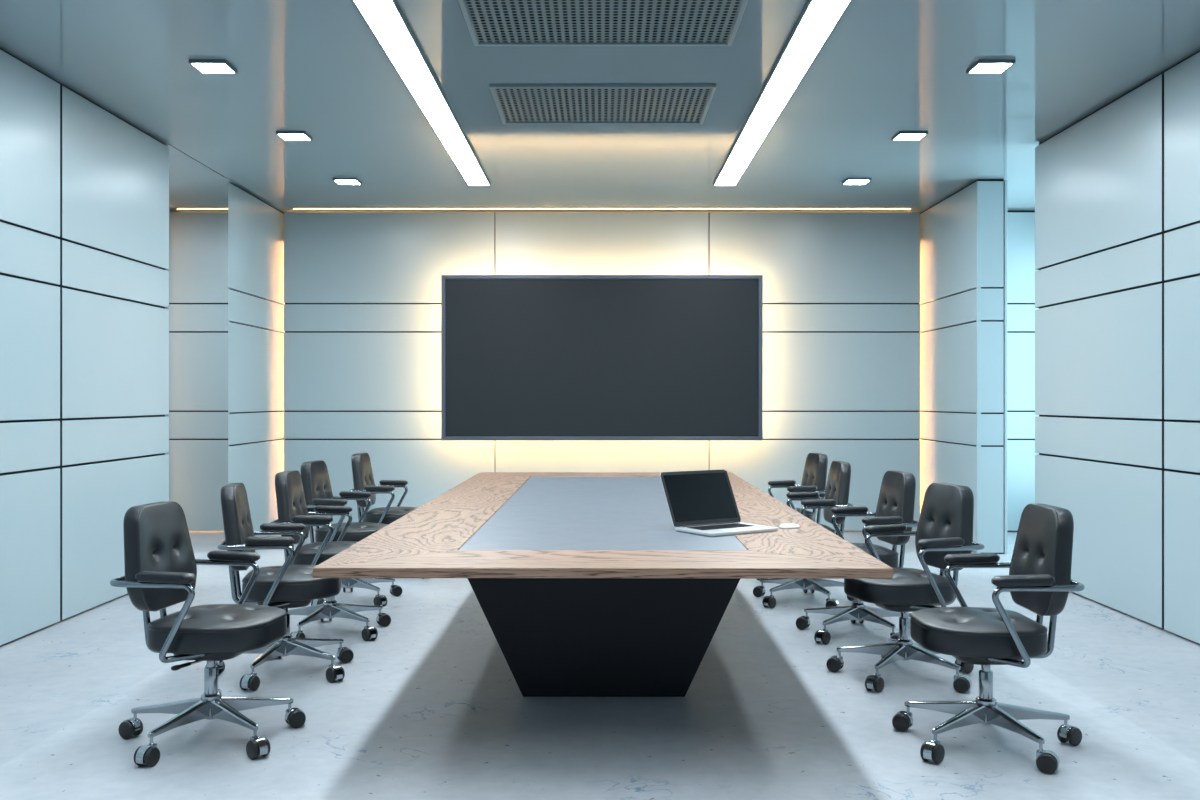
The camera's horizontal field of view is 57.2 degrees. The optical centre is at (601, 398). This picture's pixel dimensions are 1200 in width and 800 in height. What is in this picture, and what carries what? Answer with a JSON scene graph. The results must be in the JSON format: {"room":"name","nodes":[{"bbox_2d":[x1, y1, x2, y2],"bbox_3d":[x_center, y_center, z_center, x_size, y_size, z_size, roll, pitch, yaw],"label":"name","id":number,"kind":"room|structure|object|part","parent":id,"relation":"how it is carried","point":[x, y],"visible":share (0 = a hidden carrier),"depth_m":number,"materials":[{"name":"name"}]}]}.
{"room":"office","nodes":[
{"label":"office","id":0,"kind":"room"},
{"bbox_2d":[0,48,284,645],"bbox_3d":[-3.245,-0.274,4.700,0.210,3.147,13.400,0,0,0],"label":"wall","id":1,"kind":"structure","parent":0,"point":[84,191],"depth_m":6.75,"materials":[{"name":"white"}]},
{"bbox_2d":[168,144,227,179],"bbox_3d":[-3.145,-1.845,8.610,0.014,0.004,1.260,0,0,0],"label":"trim","id":2,"kind":"structure","parent":1,"relation":"attached to","point":[168,144],"depth_m":8.52,"materials":[{"name":"grey metal"}]},
{"bbox_2d":[0,531,1199,799],"bbox_3d":[0.000,1.350,4.900,9.200,0.100,13.800,0,0,0],"label":"floor","id":3,"kind":"structure","parent":0,"point":[432,707],"depth_m":4.45,"materials":[{"name":"concrete"}]},
{"bbox_2d":[110,501,305,766],"bbox_3d":[-1.516,0.851,4.195,0.674,0.898,0.692,0,0,7],"label":"office chair","id":4,"kind":"object","parent":3,"relation":"on","point":[160,563],"visible":1,"depth_m":4.09,"materials":[{"name":"black leather"}]},
{"bbox_3d":[-1.704,0.597,4.222,0.121,0.391,0.416,0,0,7],"label":"backrest","id":5,"kind":"part","parent":4,"relation":"part of","materials":[{"name":"black leather"}]},
{"bbox_3d":[-1.561,0.638,3.935,0.215,0.042,0.058,0,0,7],"label":"armrest","id":6,"kind":"part","parent":4,"relation":"part of","materials":[{"name":"black leather"}]},
{"bbox_3d":[-1.658,1.173,4.209,0.291,0.071,0.042,0,0,4],"label":"leg","id":7,"kind":"part","parent":4,"relation":"part of","materials":[{"name":"grey metal"}]},
{"bbox_3d":[-1.555,1.173,4.041,0.042,0.071,0.291,0,0,22],"label":"leg","id":8,"kind":"part","parent":4,"relation":"part of","materials":[{"name":"grey metal"}]},
{"bbox_3d":[-1.589,0.802,4.208,0.340,0.298,0.559,0,0,7],"label":"arm frame","id":9,"kind":"part","parent":4,"relation":"part of","materials":[{"name":"grey metal"}]},
{"bbox_3d":[-1.486,0.952,4.195,0.250,0.053,0.240,0,0,7],"label":"seat plate","id":10,"kind":"part","parent":4,"relation":"part of","materials":[{"name":"black plastic"}]},
{"bbox_3d":[-1.448,0.864,4.191,0.438,0.120,0.469,0,0,7],"label":"seat","id":11,"kind":"part","parent":4,"relation":"part of","materials":[{"name":"black leather"}]},
{"bbox_3d":[-1.496,0.638,4.467,0.215,0.042,0.058,0,0,7],"label":"armrest","id":12,"kind":"part","parent":4,"relation":"part of","materials":[{"name":"black leather"}]},
{"bbox_3d":[-1.363,1.173,4.088,0.291,0.071,0.042,0,0,40],"label":"leg","id":13,"kind":"part","parent":4,"relation":"part of","materials":[{"name":"grey metal"}]},
{"bbox_3d":[-1.349,1.173,4.284,0.291,0.071,0.042,0,0,-32],"label":"leg","id":14,"kind":"part","parent":4,"relation":"part of","materials":[{"name":"grey metal"}]},
{"bbox_2d":[206,483,353,690],"bbox_3d":[-1.531,0.851,5.218,0.675,0.898,0.691,0,0,-10],"label":"office chair","id":15,"kind":"object","parent":3,"relation":"on","point":[285,586],"visible":0.8,"depth_m":5.06,"materials":[{"name":"black leather"}]},
{"bbox_3d":[-1.718,0.597,5.183,0.121,0.391,0.416,0,0,-10],"label":"backrest","id":16,"kind":"part","parent":15,"relation":"part of","materials":[{"name":"black leather"}]},
{"bbox_3d":[-1.673,1.173,5.199,0.291,0.071,0.042,0,0,-7],"label":"leg","id":17,"kind":"part","parent":15,"relation":"part of","materials":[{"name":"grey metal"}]},
{"bbox_3d":[-1.604,0.802,5.203,0.340,0.298,0.559,0,0,-10],"label":"arm frame","id":18,"kind":"part","parent":15,"relation":"part of","materials":[{"name":"grey metal"}]},
{"bbox_3d":[-1.538,1.173,5.055,0.042,0.071,0.291,0,0,11],"label":"leg","id":19,"kind":"part","parent":15,"relation":"part of","materials":[{"name":"grey metal"}]},
{"bbox_3d":[-1.497,0.638,4.950,0.215,0.042,0.058,0,0,-10],"label":"armrest","id":20,"kind":"part","parent":15,"relation":"part of","materials":[{"name":"black leather"}]},
{"bbox_3d":[-1.591,0.638,5.477,0.215,0.042,0.058,0,0,-10],"label":"armrest","id":21,"kind":"part","parent":15,"relation":"part of","materials":[{"name":"black leather"}]},
{"bbox_3d":[-1.502,0.952,5.221,0.250,0.053,0.240,0,0,-10],"label":"seat plate","id":22,"kind":"part","parent":15,"relation":"part of","materials":[{"name":"black plastic"}]},
{"bbox_3d":[-1.464,0.864,5.228,0.438,0.120,0.469,0,0,-10],"label":"seat","id":23,"kind":"part","parent":15,"relation":"part of","materials":[{"name":"black leather"}]},
{"bbox_3d":[-1.360,1.173,5.140,0.291,0.071,0.042,0,0,29],"label":"leg","id":24,"kind":"part","parent":15,"relation":"part of","materials":[{"name":"grey metal"}]},
{"bbox_3d":[-1.385,1.173,5.335,0.291,0.071,0.042,0,0,-43],"label":"leg","id":25,"kind":"part","parent":15,"relation":"part of","materials":[{"name":"grey metal"}]},
{"bbox_2d":[271,470,390,640],"bbox_3d":[-1.538,0.851,6.118,0.673,0.898,0.693,0,0,-2],"label":"office chair","id":26,"kind":"object","parent":3,"relation":"on","point":[290,495],"visible":0.71,"depth_m":6.01,"materials":[{"name":"black leather"}]},
{"bbox_3d":[-1.726,0.597,6.109,0.121,0.391,0.416,0,0,-2],"label":"backrest","id":27,"kind":"part","parent":26,"relation":"part of","materials":[{"name":"black leather"}]},
{"bbox_3d":[-1.679,1.173,6.116,0.291,0.071,0.042,0,0,0],"label":"leg","id":28,"kind":"part","parent":26,"relation":"part of","materials":[{"name":"grey metal"}]},
{"bbox_3d":[-1.610,0.802,6.114,0.340,0.298,0.559,0,0,-2],"label":"arm frame","id":29,"kind":"part","parent":26,"relation":"part of","materials":[{"name":"grey metal"}]},
{"bbox_3d":[-1.540,0.638,5.848,0.215,0.042,0.058,0,0,-2],"label":"armrest","id":30,"kind":"part","parent":26,"relation":"part of","materials":[{"name":"black leather"}]},
{"bbox_3d":[-1.563,1.173,5.957,0.042,0.071,0.291,0,0,18],"label":"leg","id":31,"kind":"part","parent":26,"relation":"part of","materials":[{"name":"grey metal"}]},
{"bbox_3d":[-1.468,0.864,6.119,0.438,0.120,0.469,0,0,-2],"label":"seat","id":32,"kind":"part","parent":26,"relation":"part of","materials":[{"name":"black leather"}]},
{"bbox_3d":[-1.559,0.638,6.383,0.215,0.042,0.058,0,0,-2],"label":"armrest","id":33,"kind":"part","parent":26,"relation":"part of","materials":[{"name":"black leather"}]},
{"bbox_3d":[-1.376,1.173,6.019,0.291,0.071,0.042,0,0,36],"label":"leg","id":34,"kind":"part","parent":26,"relation":"part of","materials":[{"name":"grey metal"}]},
{"bbox_3d":[-1.377,1.173,6.216,0.291,0.071,0.042,0,0,-36],"label":"leg","id":35,"kind":"part","parent":26,"relation":"part of","materials":[{"name":"grey metal"}]},
{"bbox_2d":[301,460,401,605],"bbox_3d":[-1.662,0.851,7.095,0.666,0.898,0.693,0,0,4],"label":"office chair","id":36,"kind":"object","parent":3,"relation":"on","point":[314,474],"visible":0.56,"depth_m":6.98,"materials":[{"name":"black leather"}]},
{"bbox_3d":[-1.847,0.597,7.108,0.121,0.391,0.416,0,0,4],"label":"backrest","id":37,"kind":"part","parent":36,"relation":"part of","materials":[{"name":"black leather"}]},
{"bbox_3d":[-1.689,0.638,6.828,0.215,0.042,0.058,0,0,4],"label":"armrest","id":38,"kind":"part","parent":36,"relation":"part of","materials":[{"name":"black leather"}]},
{"bbox_3d":[-1.731,0.802,7.100,0.340,0.298,0.559,0,0,4],"label":"arm frame","id":39,"kind":"part","parent":36,"relation":"part of","materials":[{"name":"grey metal"}]},
{"bbox_3d":[-1.696,1.173,6.938,0.042,0.071,0.291,0,0,22],"label":"leg","id":40,"kind":"part","parent":36,"relation":"part of","materials":[{"name":"grey metal"}]},
{"bbox_3d":[-1.590,0.864,7.090,0.438,0.120,0.469,0,0,4],"label":"seat","id":41,"kind":"part","parent":36,"relation":"part of","materials":[{"name":"black leather"}]},
{"bbox_3d":[-1.652,0.638,7.363,0.215,0.042,0.058,0,0,4],"label":"armrest","id":42,"kind":"part","parent":36,"relation":"part of","materials":[{"name":"black leather"}]},
{"bbox_3d":[-1.505,1.173,6.985,0.291,0.071,0.042,0,0,40],"label":"leg","id":43,"kind":"part","parent":36,"relation":"part of","materials":[{"name":"grey metal"}]},
{"bbox_3d":[-1.491,1.173,7.182,0.291,0.071,0.042,0,0,-32],"label":"leg","id":44,"kind":"part","parent":36,"relation":"part of","materials":[{"name":"grey metal"}]},
{"bbox_2d":[349,453,424,578],"bbox_3d":[-1.575,0.851,8.130,0.681,0.898,0.690,0,0,0],"label":"office chair","id":45,"kind":"object","parent":3,"relation":"on","point":[363,479],"visible":0.55,"depth_m":7.97,"materials":[{"name":"black leather"}]},
{"bbox_3d":[-1.770,0.597,8.140,0.121,0.391,0.416,0,0,0],"label":"backrest","id":46,"kind":"part","parent":45,"relation":"part of","materials":[{"name":"black leather"}]},
{"bbox_3d":[-1.653,0.802,8.140,0.340,0.298,0.559,0,0,0],"label":"arm frame","id":47,"kind":"part","parent":45,"relation":"part of","materials":[{"name":"grey metal"}]},
{"bbox_3d":[-1.593,0.638,7.872,0.215,0.042,0.058,0,0,0],"label":"armrest","id":48,"kind":"part","parent":45,"relation":"part of","materials":[{"name":"black leather"}]},
{"bbox_3d":[-1.512,0.864,8.140,0.438,0.120,0.469,0,0,0],"label":"seat","id":49,"kind":"part","parent":45,"relation":"part of","materials":[{"name":"black leather"}]},
{"bbox_3d":[-1.593,0.638,8.408,0.215,0.042,0.058,0,0,0],"label":"armrest","id":50,"kind":"part","parent":45,"relation":"part of","materials":[{"name":"black leather"}]},
{"bbox_2d":[313,472,892,696],"bbox_3d":[0.014,0.925,5.915,1.890,0.750,4.670,0,0,0],"label":"conference table","id":51,"kind":"object","parent":3,"relation":"on","point":[585,584],"visible":0.88,"depth_m":4.80,"materials":[{"name":"brown wood"}]},
{"bbox_3d":[0.014,0.568,5.915,1.056,0.033,3.816,0,0,0],"label":"inset panel","id":52,"kind":"part","parent":51,"relation":"part of","materials":[{"name":"grey stone"}]},
{"bbox_2d":[660,470,777,536],"bbox_3d":[0.492,0.431,4.628,0.366,0.238,0.353,0,0,-33],"label":"laptop","id":53,"kind":"object","parent":51,"relation":"on","point":[702,502],"visible":1,"depth_m":4.70,"materials":[{"name":"silver metal"}]},
{"bbox_3d":[0.425,0.424,4.731,0.366,0.247,0.004,0,-25,-33],"label":"lid","id":54,"kind":"part","parent":53,"relation":"part of","materials":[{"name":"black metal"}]},
{"bbox_2d":[779,523,799,528],"bbox_3d":[0.800,0.541,4.690,0.094,0.018,0.060,0,0,-26],"label":"computer mouse","id":55,"kind":"object","parent":51,"relation":"on","point":[789,525],"visible":1,"depth_m":4.67,"materials":[{"name":"white plastic"}]},
{"bbox_2d":[756,453,827,580],"bbox_3d":[1.378,0.851,8.113,0.682,0.898,0.683,0,0,-6],"label":"office chair","id":56,"kind":"object","parent":3,"relation":"on","point":[814,479],"visible":0.29,"depth_m":7.99,"materials":[{"name":"black leather"}]},
{"bbox_3d":[1.369,0.638,8.370,0.215,0.042,0.058,0,0,-6],"label":"armrest","id":57,"kind":"part","parent":56,"relation":"part of","materials":[{"name":"black leather"}]},
{"bbox_3d":[1.458,0.802,8.110,0.340,0.298,0.559,0,0,-6],"label":"arm frame","id":58,"kind":"part","parent":56,"relation":"part of","materials":[{"name":"grey metal"}]},
{"bbox_3d":[1.425,0.638,7.837,0.215,0.042,0.058,0,0,-6],"label":"armrest","id":59,"kind":"part","parent":56,"relation":"part of","materials":[{"name":"black leather"}]},
{"bbox_3d":[1.317,0.864,8.095,0.438,0.120,0.469,0,0,-6],"label":"seat","id":60,"kind":"part","parent":56,"relation":"part of","materials":[{"name":"black leather"}]},
{"bbox_3d":[1.573,0.597,8.122,0.121,0.391,0.416,0,0,-6],"label":"backrest","id":61,"kind":"part","parent":56,"relation":"part of","materials":[{"name":"black leather"}]},
{"bbox_2d":[753,461,853,607],"bbox_3d":[1.327,0.851,7.053,0.682,0.898,0.701,0,0,0],"label":"office chair","id":62,"kind":"object","parent":3,"relation":"on","point":[839,477],"visible":0.56,"depth_m":6.95,"materials":[{"name":"black leather"}]},
{"bbox_3d":[1.161,1.173,7.146,0.291,0.071,0.042,0,0,35],"label":"leg","id":63,"kind":"part","parent":62,"relation":"part of","materials":[{"name":"grey metal"}]},
{"bbox_3d":[1.164,1.173,6.949,0.291,0.071,0.042,0,0,-37],"label":"leg","id":64,"kind":"part","parent":62,"relation":"part of","materials":[{"name":"grey metal"}]},
{"bbox_3d":[1.335,0.638,7.318,0.215,0.042,0.058,0,0,0],"label":"armrest","id":65,"kind":"part","parent":62,"relation":"part of","materials":[{"name":"black leather"}]},
{"bbox_3d":[1.353,1.173,6.892,0.042,0.071,0.291,0,0,-19],"label":"leg","id":66,"kind":"part","parent":62,"relation":"part of","materials":[{"name":"grey metal"}]},
{"bbox_3d":[1.335,0.638,6.782,0.215,0.042,0.058,0,0,0],"label":"armrest","id":67,"kind":"part","parent":62,"relation":"part of","materials":[{"name":"black leather"}]},
{"bbox_3d":[1.396,0.802,7.050,0.340,0.298,0.559,0,0,0],"label":"arm frame","id":68,"kind":"part","parent":62,"relation":"part of","materials":[{"name":"grey metal"}]},
{"bbox_3d":[1.254,0.864,7.050,0.438,0.120,0.469,0,0,0],"label":"seat","id":69,"kind":"part","parent":62,"relation":"part of","materials":[{"name":"black leather"}]},
{"bbox_3d":[1.466,1.173,7.053,0.291,0.071,0.042,0,0,-1],"label":"leg","id":70,"kind":"part","parent":62,"relation":"part of","materials":[{"name":"grey metal"}]},
{"bbox_3d":[1.512,0.597,7.050,0.121,0.391,0.416,0,0,0],"label":"backrest","id":71,"kind":"part","parent":62,"relation":"part of","materials":[{"name":"black leather"}]},
{"bbox_2d":[796,471,918,644],"bbox_3d":[1.442,0.851,6.060,0.670,0.898,0.690,0,0,-6],"label":"office chair","id":72,"kind":"object","parent":3,"relation":"on","point":[896,501],"visible":0.61,"depth_m":5.98,"materials":[{"name":"black leather"}]},
{"bbox_3d":[1.269,1.173,6.142,0.291,0.071,0.042,0,0,31],"label":"leg","id":73,"kind":"part","parent":72,"relation":"part of","materials":[{"name":"grey metal"}]},
{"bbox_3d":[1.287,1.173,5.946,0.291,0.071,0.042,0,0,-41],"label":"leg","id":74,"kind":"part","parent":72,"relation":"part of","materials":[{"name":"grey metal"}]},
{"bbox_3d":[1.424,0.638,6.326,0.215,0.042,0.058,0,0,-6],"label":"armrest","id":75,"kind":"part","parent":72,"relation":"part of","materials":[{"name":"black leather"}]},
{"bbox_3d":[1.370,0.864,6.052,0.438,0.120,0.469,0,0,-6],"label":"seat","id":76,"kind":"part","parent":72,"relation":"part of","materials":[{"name":"black leather"}]},
{"bbox_3d":[1.511,0.802,6.066,0.340,0.298,0.559,0,0,-6],"label":"arm frame","id":77,"kind":"part","parent":72,"relation":"part of","materials":[{"name":"grey metal"}]},
{"bbox_3d":[1.479,1.173,5.902,0.042,0.071,0.291,0,0,-23],"label":"leg","id":78,"kind":"part","parent":72,"relation":"part of","materials":[{"name":"grey metal"}]},
{"bbox_3d":[1.476,0.638,5.793,0.215,0.042,0.058,0,0,-6],"label":"armrest","id":79,"kind":"part","parent":72,"relation":"part of","materials":[{"name":"black leather"}]},
{"bbox_3d":[1.580,1.173,6.071,0.291,0.071,0.042,0,0,-5],"label":"leg","id":80,"kind":"part","parent":72,"relation":"part of","materials":[{"name":"grey metal"}]},
{"bbox_3d":[1.627,0.597,6.077,0.121,0.391,0.416,0,0,-6],"label":"backrest","id":81,"kind":"part","parent":72,"relation":"part of","materials":[{"name":"black leather"}]},
{"bbox_2d":[826,483,983,693],"bbox_3d":[1.436,0.851,5.152,0.674,0.898,0.688,0,0,-12],"label":"office chair","id":82,"kind":"object","parent":3,"relation":"on","point":[945,524],"visible":0.82,"depth_m":5.03,"materials":[{"name":"black leather"}]},
{"bbox_3d":[1.257,1.173,5.200,0.291,0.071,0.042,0,0,20],"label":"leg","id":83,"kind":"part","parent":82,"relation":"part of","materials":[{"name":"grey metal"}]},
{"bbox_3d":[1.395,0.638,5.411,0.215,0.042,0.058,0,0,-12],"label":"armrest","id":84,"kind":"part","parent":82,"relation":"part of","materials":[{"name":"black leather"}]},
{"bbox_3d":[1.310,1.173,5.010,0.042,0.071,0.291,0,0,38],"label":"leg","id":85,"kind":"part","parent":82,"relation":"part of","materials":[{"name":"grey metal"}]},
{"bbox_3d":[1.371,0.864,5.132,0.438,0.120,0.469,0,0,-12],"label":"seat","id":86,"kind":"part","parent":82,"relation":"part of","materials":[{"name":"black leather"}]},
{"bbox_3d":[1.409,0.952,5.140,0.250,0.053,0.240,0,0,-12],"label":"seat plate","id":87,"kind":"part","parent":82,"relation":"part of","materials":[{"name":"black plastic"}]},
{"bbox_3d":[1.510,0.802,5.162,0.340,0.298,0.559,0,0,-12],"label":"arm frame","id":88,"kind":"part","parent":82,"relation":"part of","materials":[{"name":"grey metal"}]},
{"bbox_3d":[1.575,1.173,5.186,0.291,0.071,0.042,0,0,-15],"label":"leg","id":89,"kind":"part","parent":82,"relation":"part of","materials":[{"name":"grey metal"}]},
{"bbox_3d":[1.506,1.173,5.001,0.042,0.071,0.291,0,0,-33],"label":"leg","id":90,"kind":"part","parent":82,"relation":"part of","materials":[{"name":"grey metal"}]},
{"bbox_3d":[1.506,0.638,4.887,0.215,0.042,0.058,0,0,-12],"label":"armrest","id":91,"kind":"part","parent":82,"relation":"part of","materials":[{"name":"black leather"}]},
{"bbox_3d":[1.624,0.597,5.186,0.121,0.391,0.416,0,0,-12],"label":"backrest","id":92,"kind":"part","parent":82,"relation":"part of","materials":[{"name":"black leather"}]},
{"bbox_2d":[919,179,1006,553],"bbox_3d":[3.268,-0.274,10.305,0.255,3.147,2.190,0,0,0],"label":"wall pier","id":93,"kind":"object","parent":3,"relation":"on","point":[963,303],"visible":0.73,"depth_m":9.37,"materials":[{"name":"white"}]},
{"bbox_2d":[892,503,1084,773],"bbox_3d":[1.471,0.851,4.135,0.671,0.898,0.690,0,0,0],"label":"office chair","id":94,"kind":"object","parent":3,"relation":"on","point":[1039,581],"visible":1,"depth_m":4.01,"materials":[{"name":"black leather"}]},
{"bbox_3d":[1.306,1.173,4.231,0.291,0.071,0.042,0,0,36],"label":"leg","id":95,"kind":"part","parent":94,"relation":"part of","materials":[{"name":"grey metal"}]},
{"bbox_3d":[1.306,1.173,4.034,0.291,0.071,0.042,0,0,-36],"label":"leg","id":96,"kind":"part","parent":94,"relation":"part of","materials":[{"name":"grey metal"}]},
{"bbox_3d":[1.480,0.638,4.400,0.215,0.042,0.058,0,0,0],"label":"armrest","id":97,"kind":"part","parent":94,"relation":"part of","materials":[{"name":"black leather"}]},
{"bbox_3d":[1.399,0.864,4.132,0.438,0.120,0.469,0,0,0],"label":"seat","id":98,"kind":"part","parent":94,"relation":"part of","materials":[{"name":"black leather"}]},
{"bbox_3d":[1.437,0.952,4.132,0.250,0.053,0.240,0,0,0],"label":"seat plate","id":99,"kind":"part","parent":94,"relation":"part of","materials":[{"name":"black plastic"}]},
{"bbox_3d":[1.540,0.802,4.132,0.340,0.298,0.559,0,0,0],"label":"arm frame","id":100,"kind":"part","parent":94,"relation":"part of","materials":[{"name":"grey metal"}]},
{"bbox_3d":[1.494,1.173,3.973,0.042,0.071,0.291,0,0,-18],"label":"leg","id":101,"kind":"part","parent":94,"relation":"part of","materials":[{"name":"grey metal"}]},
{"bbox_3d":[1.480,0.638,3.864,0.215,0.042,0.058,0,0,0],"label":"armrest","id":102,"kind":"part","parent":94,"relation":"part of","materials":[{"name":"black leather"}]},
{"bbox_3d":[1.609,1.173,4.132,0.291,0.071,0.042,0,0,0],"label":"leg","id":103,"kind":"part","parent":94,"relation":"part of","materials":[{"name":"grey metal"}]},
{"bbox_3d":[1.657,0.597,4.132,0.121,0.391,0.416,0,0,0],"label":"backrest","id":104,"kind":"part","parent":94,"relation":"part of","materials":[{"name":"black leather"}]},
{"bbox_2d":[0,0,1199,212],"bbox_3d":[0.000,-1.907,4.900,9.200,0.120,13.800,0,0,0],"label":"ceiling","id":105,"kind":"structure","parent":0,"point":[315,67],"depth_m":6.76,"materials":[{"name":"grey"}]},
{"bbox_2d":[189,59,237,73],"bbox_3d":[-2.147,-1.837,6.080,0.200,0.020,0.200,0,0,0],"label":"recessed light","id":106,"kind":"object","parent":105,"relation":"in","point":[204,66],"visible":1,"depth_m":6.05,"materials":[{"name":"white plastic"}]},
{"bbox_2d":[193,64,233,72],"bbox_3d":[-2.147,-1.837,6.080,0.176,0.017,0.176,0,0,0],"label":"diffuser","id":107,"kind":"object","parent":106,"relation":"attached to","point":[202,68],"depth_m":6.08,"materials":[{"name":"white plastic"}]},
{"bbox_2d":[276,131,312,140],"bbox_3d":[-2.147,-1.837,7.680,0.200,0.020,0.200,0,0,0],"label":"recessed light","id":108,"kind":"object","parent":105,"relation":"in","point":[285,135],"visible":1,"depth_m":7.66,"materials":[{"name":"white plastic"}]},
{"bbox_2d":[279,134,309,139],"bbox_3d":[-2.147,-1.837,7.680,0.176,0.017,0.176,0,0,0],"label":"diffuser","id":109,"kind":"object","parent":108,"relation":"attached to","point":[284,136],"depth_m":7.67,"materials":[{"name":"white plastic"}]},
{"bbox_2d":[333,178,361,184],"bbox_3d":[-2.147,-1.837,9.280,0.200,0.020,0.200,0,0,0],"label":"recessed light","id":110,"kind":"object","parent":105,"relation":"in","point":[340,181],"visible":1,"depth_m":9.24,"materials":[{"name":"white plastic"}]},
{"bbox_2d":[335,180,358,183],"bbox_3d":[-2.147,-1.837,9.280,0.176,0.017,0.176,0,0,0],"label":"diffuser","id":111,"kind":"object","parent":110,"relation":"attached to","point":[337,181],"depth_m":9.25,"materials":[{"name":"white plastic"}]},
{"bbox_2d":[351,0,490,185],"bbox_3d":[-1.050,-1.836,5.120,0.196,0.022,8.580,0,0,0],"label":"recessed light","id":112,"kind":"object","parent":105,"relation":"in","point":[385,19],"visible":1,"depth_m":6.27,"materials":[{"name":"white plastic"}]},
{"bbox_2d":[489,84,715,123],"bbox_3d":[0.005,-1.836,6.875,1.330,0.022,0.870,0,0,0],"label":"ceiling vent","id":113,"kind":"object","parent":105,"relation":"in","point":[515,103],"visible":1,"depth_m":6.81,"materials":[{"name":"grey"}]},
{"bbox_2d":[458,0,747,45],"bbox_3d":[0.005,-1.836,5.255,1.330,0.022,0.870,0,0,0],"label":"ceiling vent","id":114,"kind":"object","parent":105,"relation":"in","point":[489,22],"visible":1,"depth_m":5.36,"materials":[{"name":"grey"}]},
{"bbox_2d":[713,0,852,185],"bbox_3d":[1.050,-1.836,5.120,0.196,0.022,8.580,0,0,0],"label":"recessed light","id":115,"kind":"object","parent":105,"relation":"in","point":[818,19],"visible":1,"depth_m":6.27,"materials":[{"name":"white plastic"}]},
{"bbox_2d":[842,178,870,184],"bbox_3d":[2.147,-1.837,9.280,0.200,0.020,0.200,0,0,0],"label":"recessed light","id":116,"kind":"object","parent":105,"relation":"in","point":[848,181],"visible":1,"depth_m":9.24,"materials":[{"name":"white plastic"}]},
{"bbox_2d":[845,180,868,183],"bbox_3d":[2.147,-1.837,9.280,0.176,0.017,0.176,0,0,0],"label":"diffuser","id":117,"kind":"object","parent":116,"relation":"attached to","point":[846,181],"depth_m":9.25,"materials":[{"name":"white plastic"}]},
{"bbox_2d":[891,131,927,140],"bbox_3d":[2.147,-1.837,7.680,0.200,0.020,0.200,0,0,0],"label":"recessed light","id":118,"kind":"object","parent":105,"relation":"in","point":[900,135],"visible":1,"depth_m":7.66,"materials":[{"name":"white plastic"}]},
{"bbox_2d":[894,134,924,139],"bbox_3d":[2.147,-1.837,7.680,0.176,0.017,0.176,0,0,0],"label":"diffuser","id":119,"kind":"object","parent":118,"relation":"attached to","point":[897,136],"depth_m":7.67,"materials":[{"name":"white plastic"}]},
{"bbox_2d":[966,59,1014,73],"bbox_3d":[2.147,-1.837,6.080,0.200,0.020,0.200,0,0,0],"label":"recessed light","id":120,"kind":"object","parent":105,"relation":"in","point":[981,66],"visible":1,"depth_m":6.05,"materials":[{"name":"white plastic"}]},
{"bbox_2d":[970,64,1010,72],"bbox_3d":[2.147,-1.837,6.080,0.176,0.017,0.176,0,0,0],"label":"diffuser","id":121,"kind":"object","parent":120,"relation":"attached to","point":[975,68],"depth_m":6.08,"materials":[{"name":"white plastic"}]},
{"bbox_2d":[167,212,1038,530],"bbox_3d":[0.100,-0.274,11.125,9.000,3.147,0.750,0,0,0],"label":"wall","id":122,"kind":"structure","parent":0,"point":[841,290],"depth_m":10.75,"materials":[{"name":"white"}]},
{"bbox_2d":[441,275,762,439],"bbox_3d":[0.000,-0.391,10.585,3.045,1.568,0.330,0,0,0],"label":"wall screen","id":123,"kind":"object","parent":122,"relation":"attached to","point":[524,357],"visible":1,"depth_m":10.44,"materials":[{"name":"grey glass"}]},
{"bbox_2d":[1035,51,1199,643],"bbox_3d":[3.245,-0.274,2.990,0.210,3.147,9.980,0,0,0],"label":"wall","id":124,"kind":"structure","parent":0,"point":[1117,190],"depth_m":6.60,"materials":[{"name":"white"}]}
]}

